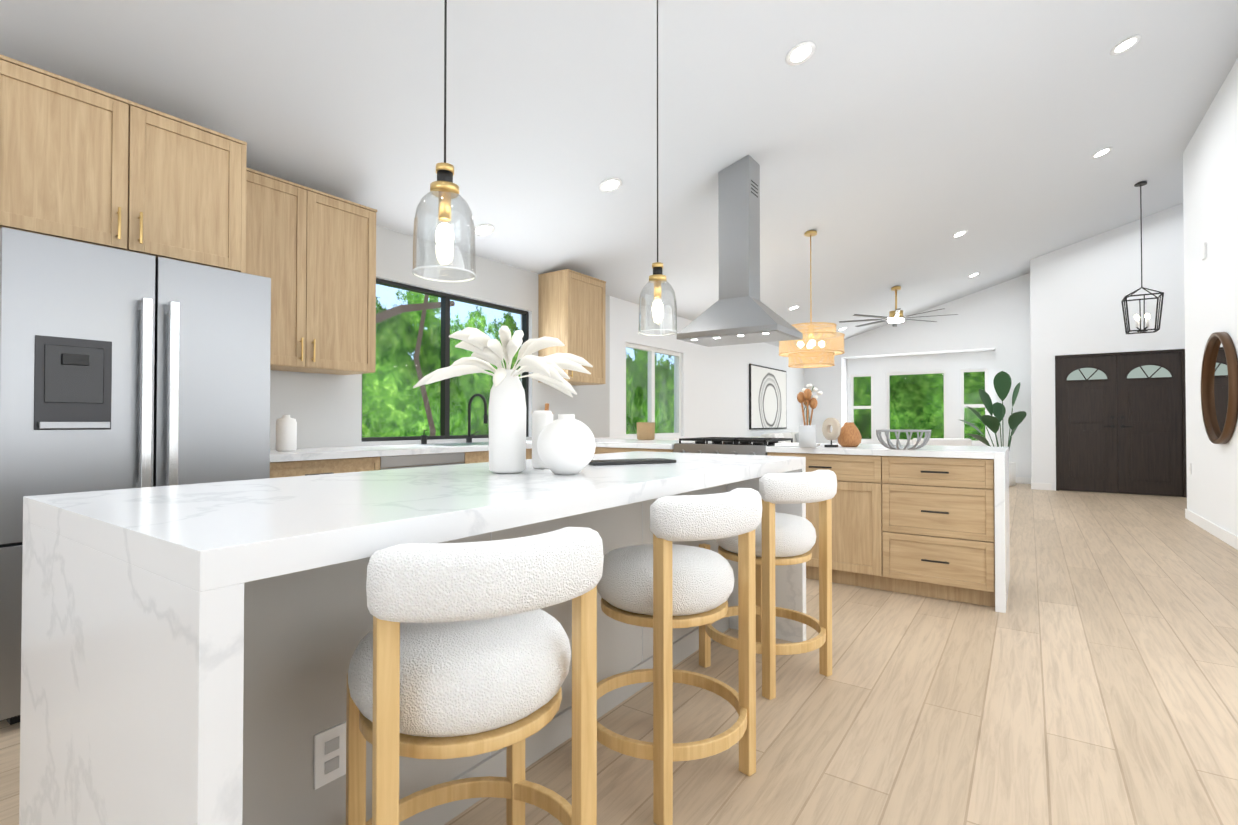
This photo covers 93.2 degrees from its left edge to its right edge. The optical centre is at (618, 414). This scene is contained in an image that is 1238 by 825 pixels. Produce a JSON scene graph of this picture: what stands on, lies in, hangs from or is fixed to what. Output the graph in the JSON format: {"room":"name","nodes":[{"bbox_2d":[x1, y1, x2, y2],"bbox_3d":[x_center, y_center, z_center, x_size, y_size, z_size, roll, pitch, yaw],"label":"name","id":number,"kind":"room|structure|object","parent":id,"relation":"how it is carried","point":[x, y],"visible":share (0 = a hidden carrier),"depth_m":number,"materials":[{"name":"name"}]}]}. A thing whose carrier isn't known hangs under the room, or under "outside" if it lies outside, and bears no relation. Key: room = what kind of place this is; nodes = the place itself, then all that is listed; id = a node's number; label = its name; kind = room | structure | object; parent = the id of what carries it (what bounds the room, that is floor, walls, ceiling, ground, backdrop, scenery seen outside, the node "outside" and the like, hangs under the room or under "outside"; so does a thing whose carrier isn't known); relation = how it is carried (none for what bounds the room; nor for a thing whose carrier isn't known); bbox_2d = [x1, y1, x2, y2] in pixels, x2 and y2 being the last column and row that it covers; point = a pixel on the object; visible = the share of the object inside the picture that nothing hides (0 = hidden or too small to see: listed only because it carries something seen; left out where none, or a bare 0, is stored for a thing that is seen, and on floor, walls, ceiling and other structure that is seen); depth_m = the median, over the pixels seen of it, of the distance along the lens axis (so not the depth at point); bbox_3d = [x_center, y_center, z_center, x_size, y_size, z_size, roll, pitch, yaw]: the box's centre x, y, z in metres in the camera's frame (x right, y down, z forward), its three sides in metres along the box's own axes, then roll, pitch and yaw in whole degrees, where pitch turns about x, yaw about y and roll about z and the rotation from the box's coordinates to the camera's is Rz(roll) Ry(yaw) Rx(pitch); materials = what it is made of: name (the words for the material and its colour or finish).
{"room":"kitchen","nodes":[
{"label":"kitchen","id":0,"kind":"room"},
{"bbox_2d":[0,54,246,272],"bbox_3d":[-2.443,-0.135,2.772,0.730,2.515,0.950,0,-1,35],"label":"upper cabinet","id":1,"kind":"object","parent":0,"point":[81,162],"visible":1,"depth_m":2.55,"materials":[{"name":"brown wood"}]},
{"bbox_2d":[276,225,803,445],"bbox_3d":[-0.416,-1.482,6.460,0.150,5.300,16.350,0,-1,35],"label":"wall","id":2,"kind":"structure","parent":0,"point":[714,391],"depth_m":8.62,"materials":[{"name":"white paint"}]},
{"bbox_2d":[246,167,376,374],"bbox_3d":[-2.034,-0.834,3.644,0.410,1.095,0.933,0,-1,35],"label":"upper cabinet","id":3,"kind":"object","parent":2,"relation":"attached to","point":[311,253],"visible":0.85,"depth_m":3.59,"materials":[{"name":"brown wood"}]},
{"bbox_2d":[270,226,609,448],"bbox_3d":[-1.289,-0.581,5.067,0.002,1.633,4.115,0,-1,35],"label":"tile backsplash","id":4,"kind":"structure","parent":2,"relation":"attached to","point":[324,410],"depth_m":4.57,"materials":[{"name":"white tile"}]},
{"bbox_2d":[361,278,528,441],"bbox_3d":[-1.415,-0.407,5.010,0.060,1.225,1.770,0,-1,35],"label":"window","id":5,"kind":"structure","parent":2,"relation":"in","point":[445,391],"depth_m":4.92,"materials":[{"name":"black"}]},
{"bbox_2d":[538,269,605,385],"bbox_3d":[-0.453,-0.851,5.904,0.410,1.065,0.618,0,-1,35],"label":"upper cabinet","id":6,"kind":"object","parent":2,"relation":"attached to","point":[572,311],"visible":0.77,"depth_m":5.73,"materials":[{"name":"brown wood"}]},
{"bbox_2d":[626,342,680,437],"bbox_3d":[0.436,-0.292,7.655,0.060,1.170,1.430,0,-1,35],"label":"dining room window","id":7,"kind":"structure","parent":2,"relation":"in","point":[652,351],"depth_m":7.64,"materials":[{"name":"white"}]},
{"bbox_2d":[749,364,786,429],"bbox_3d":[2.784,-0.307,10.852,0.033,1.140,1.820,0,-1,35],"label":"canvas art","id":8,"kind":"object","parent":2,"relation":"attached to","point":[767,398],"visible":1,"depth_m":10.73,"materials":[{"name":"white fabric"}]},
{"bbox_2d":[0,483,1237,824],"bbox_3d":[2.439,1.204,4.489,7.350,0.120,16.750,0,-1,35],"label":"floor","id":9,"kind":"structure","parent":0,"point":[1088,675],"depth_m":2.22,"materials":[{"name":"brown wood"}]},
{"bbox_2d":[0,227,270,724],"bbox_3d":[-2.266,0.238,2.643,1.050,1.765,0.880,0,-1,35],"label":"fridge","id":10,"kind":"object","parent":9,"relation":"on","point":[121,369],"visible":0.62,"depth_m":2.27,"materials":[{"name":"grey metal"}]},
{"bbox_2d":[270,441,531,477],"bbox_3d":[-1.430,0.683,4.257,0.676,0.916,2.652,0,-1,35],"label":"base cabinet","id":11,"kind":"object","parent":9,"relation":"on","point":[312,461],"depth_m":3.68,"materials":[{"name":"white stone"}]},
{"bbox_2d":[276,415,296,450],"bbox_3d":[-2.002,0.108,3.520,0.110,0.215,0.109,0,-1,35],"label":"canister","id":12,"kind":"object","parent":11,"relation":"on","point":[286,432],"visible":1,"depth_m":3.48,"materials":[{"name":"white ceramic"}]},
{"bbox_2d":[421,430,427,443],"bbox_3d":[-1.515,0.171,4.566,0.062,0.114,0.044,0,-1,35],"label":"soap pump","id":13,"kind":"object","parent":11,"relation":"on","point":[424,439],"visible":0.96,"depth_m":4.55,"materials":[{"name":"black metal"}]},
{"bbox_2d":[466,393,487,442],"bbox_3d":[-1.165,0.027,4.914,0.241,0.411,0.116,0,-1,35],"label":"faucet","id":14,"kind":"object","parent":11,"relation":"on","point":[469,439],"visible":1,"depth_m":4.92,"materials":[{"name":"black metal"}]},
{"bbox_2d":[19,451,805,824],"bbox_3d":[-0.229,0.657,2.140,1.010,0.915,2.610,0,-1,35],"label":"kitchen island","id":15,"kind":"object","parent":9,"relation":"on","point":[187,651],"visible":0.71,"depth_m":1.21,"materials":[{"name":"white stone"}]},
{"bbox_2d":[413,326,592,472],"bbox_3d":[-0.365,-0.055,2.021,0.662,0.503,0.612,0,-1,35],"label":"vase","id":16,"kind":"object","parent":15,"relation":"on","point":[507,426],"visible":1,"depth_m":1.95,"materials":[{"name":"white ceramic"}]},
{"bbox_2d":[532,410,552,468],"bbox_3d":[-0.287,0.091,2.194,0.080,0.215,0.080,0,-1,35],"label":"vase","id":17,"kind":"object","parent":15,"relation":"on","point":[541,419],"visible":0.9,"depth_m":2.16,"materials":[{"name":"white ceramic"}]},
{"bbox_2d":[537,414,595,474],"bbox_3d":[-0.176,0.097,1.955,0.196,0.198,0.195,0,-1,35],"label":"round vase","id":18,"kind":"object","parent":15,"relation":"on","point":[566,444],"visible":1,"depth_m":1.89,"materials":[{"name":"white ceramic"}]},
{"bbox_2d":[588,458,675,465],"bbox_3d":[0.043,0.196,2.462,0.382,0.012,0.140,0,-1,-26],"label":"tray","id":19,"kind":"object","parent":15,"relation":"on","point":[627,461],"visible":0.83,"depth_m":2.43,"materials":[{"name":"black metal"}]},
{"bbox_2d":[346,527,603,824],"bbox_3d":[-0.308,0.661,1.192,0.571,0.884,0.543,0,-1,35],"label":"stool","id":20,"kind":"object","parent":9,"relation":"on","point":[462,650],"visible":1,"depth_m":1.03,"materials":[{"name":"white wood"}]},
{"bbox_2d":[594,447,672,453],"bbox_3d":[0.278,0.716,5.251,0.980,0.876,0.890,0,-1,35],"label":"base cabinet","id":21,"kind":"object","parent":9,"relation":"on","point":[598,450],"depth_m":4.90,"materials":[{"name":"brown wood"}]},
{"bbox_2d":[597,488,761,824],"bbox_3d":[0.161,0.669,1.835,0.560,0.884,0.515,0,-1,35],"label":"stool","id":22,"kind":"object","parent":9,"relation":"on","point":[662,586],"visible":0.88,"depth_m":1.66,"materials":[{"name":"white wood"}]},
{"bbox_2d":[673,437,792,455],"bbox_3d":[0.913,0.666,4.635,0.752,0.959,0.751,0,-1,35],"label":"range","id":23,"kind":"object","parent":9,"relation":"on","point":[734,445],"visible":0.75,"depth_m":4.43,"materials":[{"name":"silver metal"}]},
{"bbox_2d":[699,470,836,699],"bbox_3d":[0.653,0.678,2.559,0.563,0.884,0.527,0,-1,35],"label":"stool","id":24,"kind":"object","parent":9,"relation":"on","point":[784,539],"visible":0.88,"depth_m":2.38,"materials":[{"name":"brown wood"}]},
{"bbox_2d":[749,432,798,442],"bbox_3d":[3.198,0.769,10.524,0.960,0.898,2.200,0,-1,35],"label":"sofa","id":25,"kind":"object","parent":9,"relation":"on","point":[794,436],"visible":0.12,"depth_m":10.31,"materials":[{"name":"white fabric"}]},
{"bbox_2d":[766,451,869,587],"bbox_3d":[1.620,0.704,4.312,0.760,0.876,0.890,0,-1,35],"label":"base cabinet","id":26,"kind":"object","parent":9,"relation":"on","point":[851,502],"depth_m":3.86,"materials":[{"name":"brown wood"}]},
{"bbox_2d":[870,451,1009,612],"bbox_3d":[2.176,0.699,3.923,0.714,0.876,0.930,0,-1,35],"label":"base cabinet","id":27,"kind":"object","parent":9,"relation":"on","point":[932,521],"depth_m":3.55,"materials":[{"name":"brown wood"}]},
{"bbox_2d":[526,439,1001,454],"bbox_3d":[0.875,0.253,4.839,3.790,0.040,0.930,0,-1,35],"label":"countertop","id":28,"kind":"structure","parent":27,"relation":"on","point":[655,445],"depth_m":4.00,"materials":[{"name":"white stone"}]},
{"bbox_2d":[545,403,548,410],"bbox_3d":[-0.722,0.066,5.757,0.061,0.358,0.180,0,-1,35],"label":"cutting board","id":29,"kind":"object","parent":28,"relation":"on","point":[546,406],"visible":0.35,"depth_m":5.74,"materials":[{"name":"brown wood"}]},
{"bbox_2d":[637,422,654,439],"bbox_3d":[0.261,0.157,5.697,0.180,0.170,0.178,0,-1,35],"label":"woven basket","id":30,"kind":"object","parent":28,"relation":"on","point":[645,430],"visible":1,"depth_m":5.62,"materials":[{"name":"beige wicker"}]},
{"bbox_2d":[775,442,819,446],"bbox_3d":[1.291,0.214,4.230,0.270,0.020,0.200,0,-1,35],"label":"tray","id":31,"kind":"object","parent":28,"relation":"on","point":[788,444],"visible":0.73,"depth_m":4.18,"materials":[{"name":"white ceramic"}]},
{"bbox_2d":[797,384,822,447],"bbox_3d":[1.289,0.004,3.990,0.162,0.435,0.165,0,-1,35],"label":"vase","id":32,"kind":"object","parent":28,"relation":"on","point":[807,435],"visible":1,"depth_m":3.94,"materials":[{"name":"grey ceramic"}]},
{"bbox_2d":[822,418,840,446],"bbox_3d":[1.468,0.120,4.047,0.144,0.203,0.112,0,-1,35],"label":"disc sculpture","id":33,"kind":"object","parent":28,"relation":"on","point":[834,434],"visible":1,"depth_m":4.03,"materials":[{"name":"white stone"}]},
{"bbox_2d":[837,422,861,446],"bbox_3d":[1.611,0.137,4.093,0.160,0.170,0.158,0,-1,35],"label":"vase","id":34,"kind":"object","parent":28,"relation":"on","point":[850,435],"visible":1,"depth_m":4.04,"materials":[{"name":"orange ceramic"}]},
{"bbox_2d":[876,429,930,449],"bbox_3d":[1.773,0.155,3.651,0.314,0.124,0.314,0,-1,35],"label":"wire bowl","id":35,"kind":"object","parent":28,"relation":"on","point":[906,447],"visible":1,"depth_m":3.59,"materials":[{"name":"grey metal"}]},
{"bbox_2d":[913,438,970,445],"bbox_3d":[4.601,0.763,8.494,0.760,0.860,0.740,0,-1,15],"label":"armchair","id":36,"kind":"object","parent":9,"relation":"on","point":[951,441],"visible":0.02,"depth_m":8.13,"materials":[{"name":"white fabric"}]},
{"bbox_2d":[961,371,1026,485],"bbox_3d":[6.351,0.234,10.008,1.023,1.956,0.898,0,-1,35],"label":"potted plant","id":37,"kind":"object","parent":9,"relation":"on","point":[1002,382],"visible":0.67,"depth_m":9.95,"materials":[{"name":"green plant"}]},
{"bbox_2d":[0,0,1237,353],"bbox_3d":[2.439,-2.502,4.535,7.350,2.368,16.750,0,-1,35],"label":"ceiling","id":38,"kind":"structure","parent":0,"point":[886,144],"depth_m":4.11,"materials":[{"name":"white paint"}]},
{"bbox_2d":[412,0,475,282],"bbox_3d":[-0.518,-1.301,1.750,0.183,1.772,0.183,0,-1,35],"label":"glass pendant light","id":39,"kind":"object","parent":38,"relation":"hanging from","point":[444,189],"visible":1,"depth_m":1.73,"materials":[{"name":"white"}]},
{"bbox_2d":[475,224,494,235],"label":"recessed light","id":40,"kind":"object","parent":38,"relation":"in","point":[482,229],"depth_m":4.75,"materials":[{"name":"white plastic"}]},
{"bbox_2d":[599,178,621,191],"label":"recessed light","id":41,"kind":"object","parent":38,"relation":"in","point":[611,184],"depth_m":4.55,"materials":[{"name":"white plastic"}]},
{"bbox_2d":[638,0,676,335],"bbox_3d":[0.181,-1.279,2.749,0.183,1.792,0.183,0,-1,35],"label":"glass pendant light","id":42,"kind":"object","parent":38,"relation":"hanging from","point":[657,279],"visible":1,"depth_m":2.72,"materials":[{"name":"white"}]},
{"bbox_2d":[677,155,802,346],"bbox_3d":[0.977,-1.323,4.750,0.840,1.436,0.580,0,-1,35],"label":"range hood","id":43,"kind":"object","parent":38,"relation":"hanging from","point":[738,312],"visible":1,"depth_m":4.64,"materials":[{"name":"stainless steel"}]},
{"bbox_2d":[786,41,815,65],"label":"recessed light","id":44,"kind":"object","parent":38,"relation":"in","point":[800,53],"depth_m":3.63,"materials":[{"name":"white plastic"}]},
{"bbox_2d":[779,230,844,367],"bbox_3d":[2.076,-1.254,6.329,0.678,1.452,0.678,0,-1,35],"label":"rattan pendant light","id":45,"kind":"object","parent":38,"relation":"hanging from","point":[809,341],"visible":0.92,"depth_m":6.13,"materials":[{"name":"beige wicker"}]},
{"bbox_2d":[839,286,957,326],"bbox_3d":[4.356,-1.737,9.198,1.659,0.550,1.659,0,-1,35],"label":"ceiling fan","id":46,"kind":"object","parent":38,"relation":"hanging from","point":[896,316],"visible":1,"depth_m":9.16,"materials":[{"name":"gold metal"}]},
{"bbox_2d":[952,230,967,237],"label":"recessed light","id":47,"kind":"object","parent":38,"relation":"in","point":[961,233],"depth_m":7.51,"materials":[{"name":"white plastic"}]},
{"bbox_2d":[1091,147,1112,158],"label":"recessed light","id":48,"kind":"object","parent":38,"relation":"in","point":[1102,152],"depth_m":6.12,"materials":[{"name":"white plastic"}]},
{"bbox_2d":[1110,35,1140,54],"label":"recessed light","id":49,"kind":"object","parent":38,"relation":"in","point":[1126,44],"depth_m":4.35,"materials":[{"name":"white plastic"}]},
{"bbox_2d":[1121,181,1163,333],"bbox_3d":[6.472,-1.951,7.247,0.358,1.853,0.358,0,-1,35],"label":"pendant lantern","id":50,"kind":"object","parent":38,"relation":"hanging from","point":[1124,299],"visible":1,"depth_m":7.24,"materials":[{"name":"black metal"},{"name":"glass"}]},
{"bbox_2d":[804,273,1031,477],"bbox_3d":[5.670,-1.419,11.537,4.000,5.300,0.150,0,-1,35],"label":"wall","id":51,"kind":"structure","parent":0,"point":[997,317],"depth_m":10.84,"materials":[{"name":"white paint"}]},
{"bbox_2d":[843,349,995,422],"bbox_3d":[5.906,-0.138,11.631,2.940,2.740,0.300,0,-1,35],"label":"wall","id":52,"kind":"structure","parent":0,"point":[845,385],"depth_m":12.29,"materials":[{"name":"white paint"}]},
{"bbox_2d":[847,350,995,446],"bbox_3d":[6.035,-0.136,11.816,2.940,2.740,0.150,0,-1,35],"label":"wall","id":53,"kind":"structure","parent":0,"point":[952,365],"depth_m":11.63,"materials":[{"name":"white paint"}]},
{"bbox_2d":[851,374,872,440],"bbox_3d":[5.162,-0.153,12.408,0.450,1.410,0.060,0,-1,35],"label":"bay window","id":54,"kind":"structure","parent":53,"relation":"in","point":[853,407],"depth_m":12.38,"materials":[{"name":"white"}]},
{"bbox_2d":[887,371,945,441],"bbox_3d":[6.001,-0.161,11.821,1.080,1.410,0.060,0,-1,35],"label":"window","id":55,"kind":"structure","parent":53,"relation":"in","point":[888,396],"depth_m":11.87,"materials":[{"name":"white"}]},
{"bbox_2d":[961,369,987,442],"bbox_3d":[6.829,-0.168,11.242,0.440,1.410,0.060,0,-1,35],"label":"bay window","id":56,"kind":"structure","parent":53,"relation":"in","point":[963,405],"depth_m":11.27,"materials":[{"name":"white"}]},
{"bbox_2d":[1030,298,1031,436],"bbox_3d":[7.127,-1.438,9.999,0.150,5.300,1.000,0,-1,35],"label":"wall","id":57,"kind":"structure","parent":0,"point":[1030,321],"depth_m":9.96,"materials":[{"name":"white paint"}]},
{"bbox_2d":[1030,203,1184,490],"bbox_3d":[7.862,-1.453,8.783,2.750,5.300,0.150,0,-1,35],"label":"wall","id":58,"kind":"structure","parent":0,"point":[1080,290],"depth_m":9.02,"materials":[{"name":"white paint"}]},
{"bbox_2d":[1055,349,1186,497],"bbox_3d":[7.598,0.126,8.918,1.512,2.146,0.119,0,-1,35],"label":"entry door","id":59,"kind":"structure","parent":58,"relation":"in","point":[1120,418],"depth_m":8.89,"materials":[{"name":"brown wood"}]},
{"bbox_2d":[1183,58,1237,535],"bbox_3d":[3.517,-1.547,1.206,1.480,5.300,12.250,0,-1,35],"label":"wall","id":60,"kind":"structure","parent":0,"point":[1210,184],"depth_m":5.68,"materials":[{"name":"white paint"}]},
{"bbox_2d":[1016,477,1237,549],"bbox_3d":[2.410,1.088,4.450,6.750,0.110,16.050,0,-1,35],"label":"baseboard","id":61,"kind":"structure","parent":60,"relation":"attached to","point":[1224,535],"depth_m":5.94,"materials":[{"name":"white"}]},
{"bbox_2d":[1201,243,1206,259],"bbox_3d":[5.855,-1.636,5.859,0.018,0.150,0.120,0,-1,35],"label":"thermostat","id":62,"kind":"object","parent":60,"relation":"attached to","point":[1203,252],"visible":1,"depth_m":5.83,"materials":[{"name":"white plastic"}]},
{"bbox_2d":[1201,332,1237,443],"bbox_3d":[5.489,-0.245,5.357,0.060,1.020,1.020,0,-1,35],"label":"round mirror","id":63,"kind":"object","parent":60,"relation":"attached to","point":[1219,387],"visible":1,"depth_m":5.36,"materials":[{"name":"brown wood"}]},
{"label":"outside","id":64,"kind":"structure","parent":0,"visible":0},
{"bbox_2d":[376,294,454,435],"bbox_3d":[-2.344,-0.292,5.129,0.200,3.521,2.131,0,-1,35],"label":"trunk","id":65,"kind":"object","parent":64,"point":[402,309],"depth_m":5.68,"materials":[{"name":"brown plant"}]},
{"bbox_2d":[362,284,673,436],"bbox_3d":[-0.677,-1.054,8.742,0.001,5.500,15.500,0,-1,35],"label":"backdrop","id":66,"kind":"structure","parent":64,"point":[407,369],"depth_m":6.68,"materials":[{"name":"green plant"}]},
{"bbox_2d":[854,372,984,440],"bbox_3d":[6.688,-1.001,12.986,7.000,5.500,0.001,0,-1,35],"label":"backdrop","id":67,"kind":"structure","parent":64,"point":[919,384],"depth_m":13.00,"materials":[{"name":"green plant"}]}
]}

